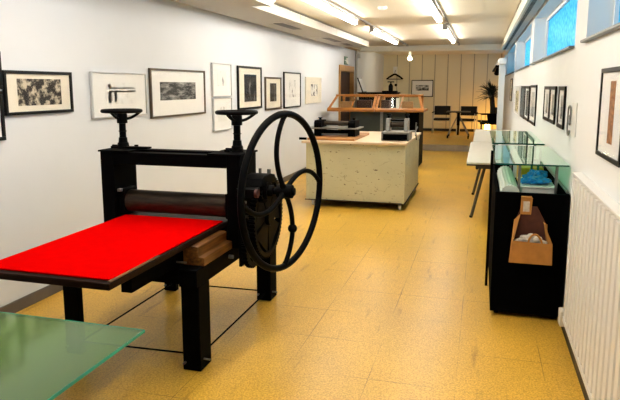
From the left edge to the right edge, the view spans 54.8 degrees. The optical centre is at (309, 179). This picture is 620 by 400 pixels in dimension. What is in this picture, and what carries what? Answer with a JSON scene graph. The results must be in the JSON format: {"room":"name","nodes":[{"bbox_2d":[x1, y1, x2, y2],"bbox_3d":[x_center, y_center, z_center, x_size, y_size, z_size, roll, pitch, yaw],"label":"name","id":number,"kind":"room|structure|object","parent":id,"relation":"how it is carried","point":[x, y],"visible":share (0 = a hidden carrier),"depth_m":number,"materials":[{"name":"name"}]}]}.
{"room":"art studio","nodes":[
{"label":"art studio","id":0,"kind":"room"},
{"bbox_2d":[0,0,383,306],"bbox_3d":[-0.816,-1.088,8.852,0.150,2.600,23.400,3,9,16],"label":"wall","id":1,"kind":"structure","parent":0,"point":[51,179],"depth_m":5.33,"materials":[{"name":"paint"}]},
{"bbox_2d":[0,53,2,88],"bbox_3d":[-2.183,-0.689,3.717,0.025,0.253,0.675,3,9,16],"label":"framed picture","id":2,"kind":"object","parent":1,"relation":"attached to","point":[1,78],"visible":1,"depth_m":4.03,"materials":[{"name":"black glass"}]},
{"bbox_2d":[0,91,5,140],"bbox_3d":[-2.184,-0.389,3.761,0.025,0.332,0.667,3,9,16],"label":"framed picture","id":3,"kind":"object","parent":1,"relation":"attached to","point":[2,116],"visible":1,"depth_m":4.06,"materials":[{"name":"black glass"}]},
{"bbox_2d":[2,70,73,115],"bbox_3d":[-1.990,-0.645,4.411,0.025,0.310,0.709,3,9,16],"label":"framed picture","id":4,"kind":"object","parent":1,"relation":"attached to","point":[24,92],"visible":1,"depth_m":4.37,"materials":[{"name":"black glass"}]},
{"bbox_2d":[16,79,61,105],"bbox_3d":[-1.989,-0.649,4.412,0.001,0.191,0.457,3,9,16],"label":"print","id":5,"kind":"object","parent":4,"relation":"attached to","point":[29,92],"depth_m":4.40},
{"bbox_2d":[89,71,147,118],"bbox_3d":[-1.708,-0.770,5.394,0.025,0.393,0.853,3,9,16],"label":"framed picture","id":6,"kind":"object","parent":1,"relation":"attached to","point":[108,90],"visible":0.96,"depth_m":5.33,"materials":[{"name":"white paper"}]},
{"bbox_2d":[108,92,111,102],"bbox_3d":[-1.752,-0.723,5.243,0.001,0.090,0.050,3,9,16],"label":"print","id":7,"kind":"object","parent":6,"relation":"attached to","point":[109,93],"depth_m":5.24},
{"bbox_2d":[105,82,136,104],"bbox_3d":[-1.704,-0.784,5.405,0.001,0.189,0.487,3,9,16],"label":"print","id":8,"kind":"object","parent":6,"relation":"attached to","point":[116,93],"depth_m":5.40},
{"bbox_2d":[109,87,135,88],"bbox_3d":[-1.698,-0.833,5.420,0.001,0.012,0.420,3,9,16],"label":"print","id":9,"kind":"object","parent":6,"relation":"on","point":[109,87],"depth_m":5.42},
{"bbox_2d":[110,90,135,91],"bbox_3d":[-1.698,-0.805,5.425,0.001,0.015,0.420,3,9,16],"label":"print","id":10,"kind":"object","parent":6,"relation":"attached to","point":[110,90],"depth_m":5.42},
{"bbox_2d":[0,167,305,319],"bbox_3d":[-1.618,0.639,5.960,0.017,0.085,16.650,3,9,16],"label":"baseboard","id":11,"kind":"structure","parent":1,"relation":"attached to","point":[30,299],"depth_m":4.42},
{"bbox_2d":[148,68,205,118],"bbox_3d":[-1.403,-0.940,6.449,0.025,0.494,1.214,3,9,16],"label":"framed picture","id":12,"kind":"object","parent":1,"relation":"attached to","point":[172,92],"visible":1,"depth_m":6.37,"materials":[{"name":"white paper"}]},
{"bbox_2d":[160,82,195,100],"bbox_3d":[-1.409,-0.957,6.427,0.001,0.186,0.788,3,9,16],"label":"print","id":13,"kind":"object","parent":12,"relation":"attached to","point":[169,91],"depth_m":6.41},
{"bbox_2d":[211,63,231,96],"bbox_3d":[-1.102,-1.249,7.473,0.025,0.407,0.572,3,9,16],"label":"framed picture","id":14,"kind":"object","parent":1,"relation":"attached to","point":[221,74],"visible":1,"depth_m":7.45,"materials":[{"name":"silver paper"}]},
{"bbox_2d":[217,71,225,85],"bbox_3d":[-1.102,-1.266,7.470,0.001,0.180,0.270,3,9,16],"label":"print","id":15,"kind":"object","parent":14,"relation":"attached to","point":[221,75],"depth_m":7.46},
{"bbox_2d":[212,98,232,131],"bbox_3d":[-1.100,-0.832,7.544,0.025,0.404,0.560,3,9,16],"label":"framed picture","id":16,"kind":"object","parent":1,"relation":"attached to","point":[220,122],"visible":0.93,"depth_m":7.50,"materials":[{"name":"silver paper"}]},
{"bbox_2d":[218,107,226,121],"bbox_3d":[-1.102,-0.831,7.538,0.001,0.180,0.270,3,9,16],"label":"print","id":17,"kind":"object","parent":16,"relation":"attached to","point":[221,118],"depth_m":7.54},
{"bbox_2d":[171,0,275,7],"bbox_3d":[-2.074,-1.280,2.184,0.820,0.150,9.798,3,9,16],"label":"trim","id":18,"kind":"structure","parent":1,"relation":"attached to","point":[195,3],"depth_m":6.24,"materials":[{"name":"white paint"}]},
{"bbox_2d":[237,65,261,109],"bbox_3d":[-0.841,-1.294,8.396,0.025,0.590,0.891,3,9,16],"label":"framed picture","id":19,"kind":"object","parent":1,"relation":"attached to","point":[249,79],"visible":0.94,"depth_m":8.36,"materials":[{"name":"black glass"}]},
{"bbox_2d":[244,74,256,101],"bbox_3d":[-0.836,-1.293,8.412,0.001,0.376,0.468,3,9,16],"label":"print","id":20,"kind":"object","parent":19,"relation":"attached to","point":[250,80],"depth_m":8.41},
{"bbox_2d":[264,77,281,109],"bbox_3d":[-0.572,-1.352,9.341,0.025,0.500,0.741,3,9,16],"label":"framed picture","id":21,"kind":"object","parent":1,"relation":"attached to","point":[272,85],"visible":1,"depth_m":9.33,"materials":[{"name":"white paper"}]},
{"bbox_2d":[270,83,275,101],"bbox_3d":[-0.573,-1.369,9.336,0.001,0.280,0.295,3,9,16],"label":"print","id":22,"kind":"object","parent":21,"relation":"attached to","point":[272,85],"depth_m":9.32},
{"bbox_2d":[200,4,368,46],"bbox_3d":[0.030,-2.471,9.864,0.613,0.126,7.100,3,9,16],"label":"beam","id":23,"kind":"structure","parent":1,"relation":"attached to","point":[274,16],"depth_m":8.37,"materials":[{"name":"white paint"}]},
{"bbox_2d":[283,72,300,107],"bbox_3d":[-0.302,-1.546,10.272,0.025,0.596,0.939,3,9,16],"label":"framed picture","id":24,"kind":"object","parent":1,"relation":"attached to","point":[291,80],"visible":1,"depth_m":10.24,"materials":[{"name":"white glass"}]},
{"bbox_2d":[289,80,295,96],"bbox_3d":[-0.300,-1.569,10.277,0.001,0.289,0.394,3,9,16],"label":"print","id":25,"kind":"object","parent":24,"relation":"attached to","point":[292,83],"depth_m":10.27},
{"bbox_2d":[305,77,320,103],"bbox_3d":[0.068,-1.736,11.558,0.025,0.492,1.102,3,9,16],"label":"framed picture","id":26,"kind":"object","parent":1,"relation":"attached to","point":[312,84],"visible":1,"depth_m":11.51,"materials":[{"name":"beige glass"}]},
{"bbox_2d":[311,84,316,95],"bbox_3d":[0.083,-1.745,11.610,0.001,0.225,0.470,3,9,16],"label":"print","id":27,"kind":"object","parent":26,"relation":"attached to","point":[313,86],"depth_m":11.59},
{"bbox_2d":[275,4,364,39],"bbox_3d":[-1.300,-1.837,5.348,0.550,0.029,16.400,3,9,16],"label":"trim","id":28,"kind":"structure","parent":1,"relation":"attached to","point":[275,4],"depth_m":9.27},
{"bbox_2d":[338,65,353,129],"bbox_3d":[0.818,-1.712,14.493,0.170,2.080,1.600,3,9,16],"label":"door","id":29,"kind":"structure","parent":1,"relation":"in","point":[346,73],"depth_m":14.55,"materials":[{"name":"brown wood"}]},
{"bbox_2d":[344,56,347,64],"bbox_3d":[0.863,-2.838,14.219,0.025,0.190,0.380,3,9,16],"label":"exit sign","id":30,"kind":"object","parent":1,"relation":"attached to","point":[345,57],"visible":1,"depth_m":14.16,"materials":[{"name":"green plastic"}]},
{"bbox_2d":[355,51,360,107],"bbox_3d":[1.217,-2.137,15.416,0.118,2.327,0.160,3,9,16],"label":"pipe","id":31,"kind":"object","parent":1,"relation":"attached to","point":[357,55],"visible":0.66,"depth_m":15.25,"materials":[{"name":"white metal"}]},
{"bbox_2d":[357,44,509,51],"bbox_3d":[3.033,-3.300,14.984,3.750,0.133,0.320,3,9,16],"label":"trim","id":32,"kind":"structure","parent":1,"relation":"attached to","point":[471,47],"depth_m":14.82,"materials":[{"name":"white paint"}]},
{"bbox_2d":[0,150,584,399],"bbox_3d":[0.516,0.706,6.198,4.300,0.120,18.550,3,9,16],"label":"floor","id":33,"kind":"structure","parent":0,"point":[382,301],"depth_m":4.04,"materials":[{"name":"yellow tile"}]},
{"bbox_2d":[0,312,144,399],"bbox_3d":[-1.603,0.994,1.660,1.602,0.720,1.680,3,9,16],"label":"glass table","id":34,"kind":"object","parent":33,"relation":"on","point":[142,331],"visible":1,"depth_m":2.20,"materials":[{"name":"green glass"}]},
{"bbox_2d":[0,108,322,370],"bbox_3d":[-0.820,0.310,3.639,1.363,1.450,2.077,3,9,19],"label":"press","id":35,"kind":"object","parent":33,"relation":"on","point":[249,232],"visible":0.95,"depth_m":3.68,"materials":[{"name":"black metal"}]},
{"bbox_2d":[0,214,222,280],"bbox_3d":[-1.056,0.338,3.320,0.702,0.009,1.210,3,9,16],"label":"blanket","id":36,"kind":"object","parent":35,"relation":"on","point":[106,250],"visible":1,"depth_m":3.15,"materials":[{"name":"red fabric"}]},
{"bbox_2d":[301,131,420,209],"bbox_3d":[0.811,-0.195,8.687,1.385,0.884,1.890,3,9,16],"label":"workbench","id":37,"kind":"object","parent":33,"relation":"on","point":[367,169],"visible":0.92,"depth_m":7.83,"materials":[{"name":"beige paint"}]},
{"bbox_2d":[307,133,368,140],"bbox_3d":[0.423,-0.621,8.463,0.645,0.026,1.100,3,9,16],"label":"wooden board","id":38,"kind":"object","parent":37,"relation":"on","point":[324,137],"visible":0.73,"depth_m":8.09,"materials":[{"name":"brown wood"}]},
{"bbox_2d":[311,117,363,136],"bbox_3d":[0.358,-0.753,8.403,0.720,0.252,0.450,3,9,16],"label":"press","id":39,"kind":"object","parent":38,"relation":"on","point":[320,127],"visible":0.94,"depth_m":8.30,"materials":[{"name":"black metal"}]},
{"bbox_2d":[301,131,420,145],"bbox_3d":[0.811,-0.617,8.621,1.385,0.030,1.890,3,9,16],"label":"countertop","id":40,"kind":"structure","parent":37,"relation":"on","point":[374,137],"depth_m":7.83,"materials":[{"name":"beige wood"}]},
{"bbox_2d":[381,114,417,140],"bbox_3d":[1.204,-0.706,8.005,0.438,0.353,0.403,3,9,16],"label":"press","id":41,"kind":"object","parent":37,"relation":"on","point":[388,134],"visible":1,"depth_m":7.98,"materials":[{"name":"metal"}]},
{"bbox_2d":[357,92,399,107],"bbox_3d":[1.692,-1.433,14.743,0.960,1.448,0.630,3,9,16],"label":"cabinet","id":42,"kind":"object","parent":33,"relation":"on","point":[393,99],"visible":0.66,"depth_m":14.34,"materials":[{"name":"wood"}]},
{"bbox_2d":[357,78,366,91],"bbox_3d":[1.280,-2.342,14.729,0.157,0.348,0.490,3,9,16],"label":"picture","id":43,"kind":"object","parent":42,"relation":"on","point":[361,83],"visible":0.96,"depth_m":14.63},
{"bbox_2d":[382,81,397,91],"bbox_3d":[1.946,-2.268,14.554,0.340,0.259,0.300,3,9,16],"label":"press","id":44,"kind":"object","parent":42,"relation":"on","point":[390,88],"visible":0.91,"depth_m":14.51,"materials":[{"name":"black metal"}]},
{"bbox_2d":[350,112,423,166],"bbox_3d":[1.601,-0.883,12.372,1.375,1.098,1.050,3,9,16],"label":"workbench","id":45,"kind":"object","parent":33,"relation":"on","point":[371,121],"depth_m":11.90,"materials":[{"name":"black wood"}]},
{"bbox_2d":[327,94,381,111],"bbox_3d":[0.929,-1.582,12.219,0.945,0.329,1.000,3,9,16],"label":"display case","id":46,"kind":"object","parent":45,"relation":"on","point":[339,109],"visible":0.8,"depth_m":11.88,"materials":[{"name":"brown wood"}]},
{"bbox_2d":[341,101,352,107],"bbox_3d":[0.762,-1.558,12.376,0.220,0.140,0.200,3,9,16],"label":"parcel","id":47,"kind":"object","parent":46,"relation":"on","point":[344,104],"visible":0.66,"depth_m":12.28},
{"bbox_2d":[357,100,371,107],"bbox_3d":[1.113,-1.549,12.223,0.300,0.170,0.220,2,9,10],"label":"parcel","id":48,"kind":"object","parent":46,"relation":"in","point":[360,103],"visible":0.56,"depth_m":12.11,"materials":[{"name":"brown cardboard"}]},
{"bbox_2d":[375,94,427,112],"bbox_3d":[1.847,-1.542,11.960,0.945,0.329,1.000,3,9,16],"label":"display case","id":49,"kind":"object","parent":45,"relation":"on","point":[420,96],"visible":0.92,"depth_m":11.63,"materials":[{"name":"brown wood"}]},
{"bbox_2d":[381,100,390,107],"bbox_3d":[1.550,-1.538,12.152,0.180,0.170,0.200,3,9,16],"label":"parcel","id":50,"kind":"object","parent":49,"relation":"in","point":[384,103],"visible":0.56,"depth_m":12.06,"materials":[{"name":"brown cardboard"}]},
{"bbox_2d":[396,98,398,107],"bbox_3d":[1.740,-1.516,11.869,0.060,0.215,0.020,3,9,16],"label":"card","id":51,"kind":"object","parent":49,"relation":"in","point":[397,99],"visible":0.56,"depth_m":11.86,"materials":[{"name":"white paper"}]},
{"bbox_2d":[402,101,412,107],"bbox_3d":[1.946,-1.494,11.940,0.220,0.150,0.160,1,9,4],"label":"parcel","id":52,"kind":"object","parent":49,"relation":"in","point":[405,104],"visible":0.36,"depth_m":11.86,"materials":[{"name":"brown cardboard"}]},
{"bbox_2d":[473,129,510,169],"bbox_3d":[3.257,-0.427,10.640,0.675,0.745,2.770,3,9,16],"label":"table","id":53,"kind":"object","parent":33,"relation":"on","point":[480,135],"visible":0.3,"depth_m":10.49,"materials":[{"name":"laminate"}]},
{"bbox_2d":[466,142,520,217],"bbox_3d":[2.481,-0.014,8.008,0.710,0.745,2.620,3,9,16],"label":"table","id":54,"kind":"object","parent":33,"relation":"on","point":[479,155],"visible":0.5,"depth_m":7.37,"materials":[{"name":"laminate"}]},
{"bbox_2d":[492,58,506,129],"bbox_3d":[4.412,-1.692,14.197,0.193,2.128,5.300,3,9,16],"label":"column","id":55,"kind":"structure","parent":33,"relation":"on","point":[499,68],"depth_m":11.93,"materials":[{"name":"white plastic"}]},
{"bbox_2d":[490,131,544,163],"bbox_3d":[2.160,0.066,6.422,0.463,1.072,1.634,3,9,16],"label":"display case","id":56,"kind":"object","parent":33,"relation":"on","point":[526,138],"visible":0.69,"depth_m":6.09,"materials":[{"name":"glass"}]},
{"bbox_2d":[485,145,569,317],"bbox_3d":[1.697,0.303,4.832,0.502,1.099,1.580,3,9,16],"label":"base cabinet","id":57,"kind":"object","parent":33,"relation":"on","point":[534,289],"visible":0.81,"depth_m":4.12,"materials":[{"name":"wood"}]},
{"bbox_2d":[497,166,518,191],"bbox_3d":[1.515,0.019,4.596,0.127,0.126,1.044,3,9,16],"label":"roll","id":58,"kind":"object","parent":57,"relation":"on","point":[506,180],"visible":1,"depth_m":4.40,"materials":[{"name":"white paper"}]},
{"bbox_2d":[513,165,516,177],"bbox_3d":[1.910,-0.108,5.316,0.190,0.158,0.180,3,9,16],"label":"case","id":59,"kind":"object","parent":57,"relation":"on","point":[514,166],"visible":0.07,"depth_m":5.26,"materials":[{"name":"white"}]},
{"bbox_2d":[516,165,543,180],"bbox_3d":[1.868,-0.054,5.084,0.200,0.123,0.200,3,9,16],"label":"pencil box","id":60,"kind":"object","parent":57,"relation":"on","point":[524,169],"visible":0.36,"depth_m":5.00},
{"bbox_2d":[509,196,552,265],"bbox_3d":[1.476,0.345,3.992,0.271,0.458,0.135,3,9,16],"label":"wooden box","id":61,"kind":"object","parent":57,"relation":"hanging from","point":[529,219],"visible":1,"depth_m":3.99,"materials":[{"name":"brown wood"}]},
{"bbox_2d":[514,233,546,243],"bbox_3d":[1.476,0.414,3.998,0.214,0.121,0.104,3,9,16],"label":"crumpled paper","id":62,"kind":"object","parent":61,"relation":"in","point":[524,238],"visible":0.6,"depth_m":3.97,"materials":[{"name":"white paper"}]},
{"bbox_2d":[517,177,553,193],"bbox_3d":[1.661,0.064,4.410,0.231,0.100,0.450,3,9,16],"label":"storage box","id":63,"kind":"object","parent":57,"relation":"on","point":[548,188],"visible":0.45,"depth_m":4.21,"materials":[{"name":"white plastic"}]},
{"bbox_2d":[522,169,547,177],"bbox_3d":[1.698,-0.042,4.511,0.177,0.075,0.184,3,9,16],"label":"glove","id":64,"kind":"object","parent":63,"relation":"on","point":[531,172],"visible":0.6,"depth_m":4.47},
{"bbox_2d":[521,175,551,183],"bbox_3d":[1.631,-0.004,4.331,0.219,0.056,0.212,3,9,16],"label":"glove","id":65,"kind":"object","parent":63,"relation":"on","point":[538,179],"visible":0.99,"depth_m":4.28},
{"bbox_2d":[274,0,520,54],"bbox_3d":[1.179,-2.343,8.080,4.300,0.120,23.400,3,9,16],"label":"ceiling","id":66,"kind":"structure","parent":0,"point":[411,22],"depth_m":9.24,"materials":[{"name":"paint"}]},
{"bbox_2d":[304,0,357,24],"bbox_3d":[0.253,-2.125,7.408,0.080,0.100,3.110,3,9,16],"label":"ceiling light","id":67,"kind":"object","parent":66,"relation":"attached to","point":[354,21],"visible":0.86,"depth_m":7.48,"materials":[{"name":"white plastic"}]},
{"bbox_2d":[323,0,407,45],"bbox_3d":[0.462,-2.237,7.935,0.052,0.044,14.000,3,9,16],"label":"track","id":68,"kind":"object","parent":66,"relation":"attached to","point":[327,1],"visible":1,"depth_m":9.01,"materials":[{"name":"white metal"}]},
{"bbox_2d":[378,6,386,9],"bbox_3d":[0.927,-2.194,7.650,0.118,0.039,0.118,3,9,16],"label":"smoke detector","id":69,"kind":"object","parent":66,"relation":"attached to","point":[379,7],"visible":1,"depth_m":7.61,"materials":[{"name":"white plastic"}]},
{"bbox_2d":[369,26,397,43],"bbox_3d":[1.471,-2.790,11.636,0.080,0.100,3.110,3,9,16],"label":"ceiling light","id":70,"kind":"object","parent":66,"relation":"attached to","point":[371,30],"visible":0.84,"depth_m":11.20,"materials":[{"name":"white plastic"}]},
{"bbox_2d":[422,0,442,22],"bbox_3d":[1.433,-2.077,7.101,0.080,0.100,3.160,3,9,16],"label":"ceiling light","id":71,"kind":"object","parent":66,"relation":"attached to","point":[433,9],"visible":0.89,"depth_m":7.42,"materials":[{"name":"white plastic"}]},
{"bbox_2d":[433,0,459,44],"bbox_3d":[1.636,-2.185,7.605,0.052,0.044,14.000,3,9,16],"label":"track","id":72,"kind":"object","parent":66,"relation":"attached to","point":[434,1],"visible":1,"depth_m":8.96,"materials":[{"name":"white metal"}]},
{"bbox_2d":[442,24,455,42],"bbox_3d":[2.638,-2.735,11.282,0.080,0.100,3.160,3,9,16],"label":"ceiling light","id":73,"kind":"object","parent":66,"relation":"attached to","point":[445,28],"visible":0.89,"depth_m":10.60,"materials":[{"name":"white plastic"}]},
{"bbox_2d":[383,53,503,128],"bbox_3d":[4.384,-2.809,19.314,4.050,2.450,0.160,3,9,16],"label":"wall","id":74,"kind":"structure","parent":0,"point":[457,79],"depth_m":19.20,"materials":[{"name":"beige wood"}]},
{"bbox_2d":[393,67,397,73],"bbox_3d":[2.773,-3.562,19.438,0.120,0.240,0.279,3,9,16],"label":"wall hook","id":75,"kind":"object","parent":74,"relation":"attached to","point":[394,68],"visible":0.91,"depth_m":19.39,"materials":[{"name":"white plastic"}]},
{"bbox_2d":[386,70,402,78],"bbox_3d":[2.743,-3.398,19.321,0.562,0.304,0.095,3,9,16],"label":"hanger","id":76,"kind":"object","parent":75,"relation":"hanging from","point":[397,75],"visible":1,"depth_m":19.28,"materials":[{"name":"black plastic"}]},
{"bbox_2d":[411,80,432,96],"bbox_3d":[3.641,-2.969,19.400,0.700,0.540,0.030,3,9,16],"label":"framed picture","id":77,"kind":"object","parent":74,"relation":"attached to","point":[425,87],"visible":0.78,"depth_m":19.39},
{"bbox_2d":[416,85,428,90],"bbox_3d":[3.641,-2.989,19.397,0.420,0.180,0.002,3,9,16],"label":"print","id":78,"kind":"object","parent":77,"relation":"attached to","point":[418,87],"depth_m":19.39},
{"bbox_2d":[423,128,495,131],"bbox_3d":[4.218,-1.635,19.461,3.748,0.084,0.019,3,9,16],"label":"baseboard","id":79,"kind":"structure","parent":74,"relation":"attached to","point":[424,129],"depth_m":19.41,"materials":[{"name":"brown wood"}]},
{"bbox_2d":[423,144,469,151],"bbox_3d":[2.930,-0.817,15.009,3.750,0.152,0.030,3,9,16],"label":"step","id":80,"kind":"structure","parent":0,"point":[428,147],"depth_m":14.86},
{"bbox_2d":[423,131,474,144],"bbox_3d":[3.718,-1.116,17.303,4.300,0.270,4.850,3,9,16],"label":"floor","id":81,"kind":"structure","parent":0,"point":[429,137],"depth_m":16.72,"materials":[{"name":"beige wood"}]},
{"bbox_2d":[432,106,450,133],"bbox_3d":[4.066,-1.866,18.460,0.570,0.834,0.542,3,9,16],"label":"chair","id":82,"kind":"object","parent":81,"relation":"on","point":[439,110],"visible":0.82,"depth_m":18.59,"materials":[{"name":"black fabric"}]},
{"bbox_2d":[446,111,470,138],"bbox_3d":[4.198,-1.574,16.961,0.650,0.739,0.788,3,9,16],"label":"folding table","id":83,"kind":"object","parent":81,"relation":"on","point":[458,117],"visible":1,"depth_m":16.85,"materials":[{"name":"black metal"}]},
{"bbox_2d":[456,106,477,133],"bbox_3d":[4.746,-1.804,18.062,0.570,0.834,0.542,4,10,24],"label":"chair","id":84,"kind":"object","parent":81,"relation":"on","point":[474,109],"visible":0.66,"depth_m":18.16,"materials":[{"name":"black metal"}]},
{"bbox_2d":[476,107,496,129],"bbox_3d":[5.107,-1.663,17.166,0.542,0.834,0.570,1,9,3],"label":"chair","id":85,"kind":"object","parent":81,"relation":"on","point":[481,120],"visible":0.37,"depth_m":17.18,"materials":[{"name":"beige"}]},
{"bbox_2d":[480,122,496,128],"bbox_3d":[4.821,-1.294,15.984,0.560,0.489,0.600,3,9,16],"label":"plant stand","id":86,"kind":"object","parent":81,"relation":"on","point":[481,123],"visible":0.44,"depth_m":15.71,"materials":[{"name":"black metal"}]},
{"bbox_2d":[478,79,497,122],"bbox_3d":[4.722,-2.112,15.911,0.729,1.149,0.676,-6,11,-33],"label":"yucca","id":87,"kind":"object","parent":86,"relation":"on","point":[492,116],"visible":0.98,"depth_m":15.81,"materials":[{"name":"green plant"}]},
{"bbox_2d":[487,113,496,122],"bbox_3d":[4.859,-1.653,15.917,0.320,0.239,0.320,3,9,16],"label":"pot","id":88,"kind":"object","parent":86,"relation":"on","point":[491,117],"depth_m":15.81,"materials":[{"name":"black plastic"}]},
{"bbox_2d":[502,0,619,307],"bbox_3d":[3.007,-0.919,7.777,0.300,2.600,23.400,3,9,16],"label":"wall","id":89,"kind":"structure","parent":0,"point":[578,68],"depth_m":4.02,"materials":[{"name":"paint"}]},
{"bbox_2d":[505,52,514,75],"bbox_3d":[4.673,-2.707,13.673,0.235,0.580,3.650,3,9,16],"label":"window","id":90,"kind":"structure","parent":89,"relation":"in","point":[514,52],"depth_m":15.32,"materials":[{"name":"glass"}]},
{"bbox_2d":[509,78,512,100],"bbox_3d":[4.249,-1.908,12.637,0.014,0.466,0.828,3,9,16],"label":"framed picture","id":91,"kind":"object","parent":89,"relation":"attached to","point":[511,79],"visible":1,"depth_m":12.54,"materials":[{"name":"brown metal"}]},
{"bbox_2d":[501,0,529,49],"bbox_3d":[2.149,-1.802,5.513,0.199,0.149,18.590,3,9,16],"label":"trim","id":92,"kind":"structure","parent":89,"relation":"attached to","point":[523,4],"depth_m":8.21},
{"bbox_2d":[514,85,519,115],"bbox_3d":[3.591,-1.394,10.375,0.014,0.490,1.294,3,9,16],"label":"framed picture","id":93,"kind":"object","parent":89,"relation":"attached to","point":[517,87],"visible":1,"depth_m":10.32,"materials":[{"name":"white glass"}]},
{"bbox_2d":[515,91,518,111],"bbox_3d":[3.590,-1.370,10.379,0.001,0.352,0.880,3,9,16],"label":"print","id":94,"kind":"object","parent":93,"relation":"attached to","point":[517,92],"depth_m":10.36},
{"bbox_2d":[514,35,530,71],"bbox_3d":[3.540,-2.088,9.740,0.235,0.580,3.670,3,9,16],"label":"window","id":95,"kind":"structure","parent":89,"relation":"in","point":[527,43],"depth_m":10.81,"materials":[{"name":"glass"}]},
{"bbox_2d":[520,86,524,118],"bbox_3d":[3.168,-1.165,8.909,0.014,0.466,0.900,3,9,16],"label":"framed picture","id":96,"kind":"object","parent":89,"relation":"attached to","point":[522,99],"visible":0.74,"depth_m":8.92,"materials":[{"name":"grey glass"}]},
{"bbox_2d":[521,91,523,112],"bbox_3d":[3.172,-1.167,8.924,0.001,0.321,0.518,3,9,16],"label":"print","id":97,"kind":"object","parent":96,"relation":"attached to","point":[522,100],"depth_m":8.90},
{"bbox_2d":[503,0,545,49],"bbox_3d":[2.156,-1.746,5.519,0.155,0.014,18.590,3,9,16],"label":"trim","id":98,"kind":"structure","parent":89,"relation":"attached to","point":[533,6],"depth_m":7.95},
{"bbox_2d":[524,86,529,121],"bbox_3d":[2.929,-1.040,8.078,0.014,0.455,0.745,3,9,16],"label":"framed picture","id":99,"kind":"object","parent":89,"relation":"attached to","point":[527,88],"visible":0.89,"depth_m":8.03,"materials":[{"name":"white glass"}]},
{"bbox_2d":[525,91,528,115],"bbox_3d":[2.932,-1.041,8.088,0.001,0.331,0.414,3,9,16],"label":"print","id":100,"kind":"object","parent":99,"relation":"attached to","point":[527,92],"depth_m":8.05},
{"bbox_2d":[528,85,537,125],"bbox_3d":[2.660,-0.901,7.142,0.014,0.461,0.849,3,9,16],"label":"framed picture","id":101,"kind":"object","parent":89,"relation":"attached to","point":[533,88],"visible":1,"depth_m":7.09,"materials":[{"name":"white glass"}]},
{"bbox_2d":[531,92,534,116],"bbox_3d":[2.663,-0.904,7.152,0.001,0.290,0.414,3,9,16],"label":"print","id":102,"kind":"object","parent":101,"relation":"attached to","point":[533,93],"depth_m":7.11},
{"bbox_2d":[542,86,549,121],"bbox_3d":[2.221,-0.719,5.609,0.014,0.317,0.497,3,9,16],"label":"framed picture","id":103,"kind":"object","parent":89,"relation":"attached to","point":[546,88],"visible":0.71,"depth_m":5.63,"materials":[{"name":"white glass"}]},
{"bbox_2d":[545,94,547,112],"bbox_3d":[2.221,-0.719,5.609,0.001,0.176,0.186,3,9,16],"label":"print","id":104,"kind":"object","parent":103,"relation":"attached to","point":[546,104],"depth_m":5.61},
{"bbox_2d":[548,86,556,124],"bbox_3d":[2.091,-0.649,5.156,0.014,0.316,0.414,3,9,16],"label":"framed picture","id":105,"kind":"object","parent":89,"relation":"attached to","point":[553,89],"visible":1,"depth_m":5.12,"materials":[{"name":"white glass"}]},
{"bbox_2d":[551,94,554,114],"bbox_3d":[2.083,-0.644,5.132,0.001,0.176,0.176,3,9,16],"label":"print","id":106,"kind":"object","parent":105,"relation":"attached to","point":[552,103],"depth_m":5.13},
{"bbox_2d":[529,0,577,64],"bbox_3d":[2.404,-1.468,5.797,0.235,0.580,3.670,3,9,16],"label":"window","id":107,"kind":"structure","parent":89,"relation":"in","point":[561,23],"depth_m":6.11,"materials":[{"name":"glass"}]},
{"bbox_2d":[556,86,566,129],"bbox_3d":[1.925,-0.557,4.581,0.014,0.318,0.362,3,9,16],"label":"framed picture","id":108,"kind":"object","parent":89,"relation":"attached to","point":[562,89],"visible":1,"depth_m":4.55,"materials":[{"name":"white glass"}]},
{"bbox_2d":[560,96,563,118],"bbox_3d":[1.913,-0.552,4.542,0.001,0.176,0.155,3,9,16],"label":"print","id":109,"kind":"object","parent":108,"relation":"attached to","point":[561,105],"depth_m":4.56},
{"bbox_2d":[566,105,571,135],"bbox_3d":[1.786,-0.410,4.126,0.012,0.213,0.136,3,9,16],"label":"wire hook","id":110,"kind":"object","parent":89,"relation":"attached to","point":[569,106],"visible":1,"depth_m":4.12,"materials":[{"name":"metal"}]},
{"bbox_2d":[570,102,577,136],"bbox_3d":[1.761,-0.406,3.997,0.004,0.220,0.240,3,9,16],"label":"paper sheet","id":111,"kind":"object","parent":89,"relation":"attached to","point":[574,105],"visible":0.93,"depth_m":3.97,"materials":[{"name":"white paper"}]},
{"bbox_2d":[561,327,588,399],"bbox_3d":[2.203,0.679,5.766,0.021,0.068,18.360,3,9,16],"label":"baseboard","id":112,"kind":"structure","parent":89,"relation":"attached to","point":[582,385],"depth_m":3.40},
{"bbox_2d":[558,172,619,399],"bbox_3d":[1.130,0.702,2.037,0.062,1.000,3.700,3,9,16],"label":"radiator","id":113,"kind":"object","parent":89,"relation":"attached to","point":[590,314],"visible":1,"depth_m":2.82,"materials":[{"name":"metal"}]},
{"bbox_2d":[572,172,619,219],"bbox_3d":[1.116,0.225,1.898,0.054,0.014,3.570,3,9,16],"label":"grille","id":114,"kind":"object","parent":113,"relation":"attached to","point":[613,208],"depth_m":2.87,"materials":[{"name":"white metal"}]},
{"bbox_2d":[580,0,619,42],"bbox_3d":[1.268,-0.848,1.854,0.235,0.580,3.670,3,9,16],"label":"window","id":115,"kind":"structure","parent":89,"relation":"in","point":[616,14],"depth_m":3.42,"materials":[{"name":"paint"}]},
{"bbox_2d":[595,66,619,167],"bbox_3d":[1.419,-0.310,2.821,0.014,0.437,0.559,3,9,16],"label":"framed picture","id":116,"kind":"object","parent":89,"relation":"attached to","point":[608,125],"visible":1,"depth_m":2.84,"materials":[{"name":"white paper"}]},
{"bbox_2d":[606,81,615,144],"bbox_3d":[1.416,-0.316,2.810,0.001,0.294,0.114,3,9,16],"label":"print","id":117,"kind":"object","parent":116,"relation":"attached to","point":[612,98],"depth_m":2.80,"materials":[{"name":"brown paper"}]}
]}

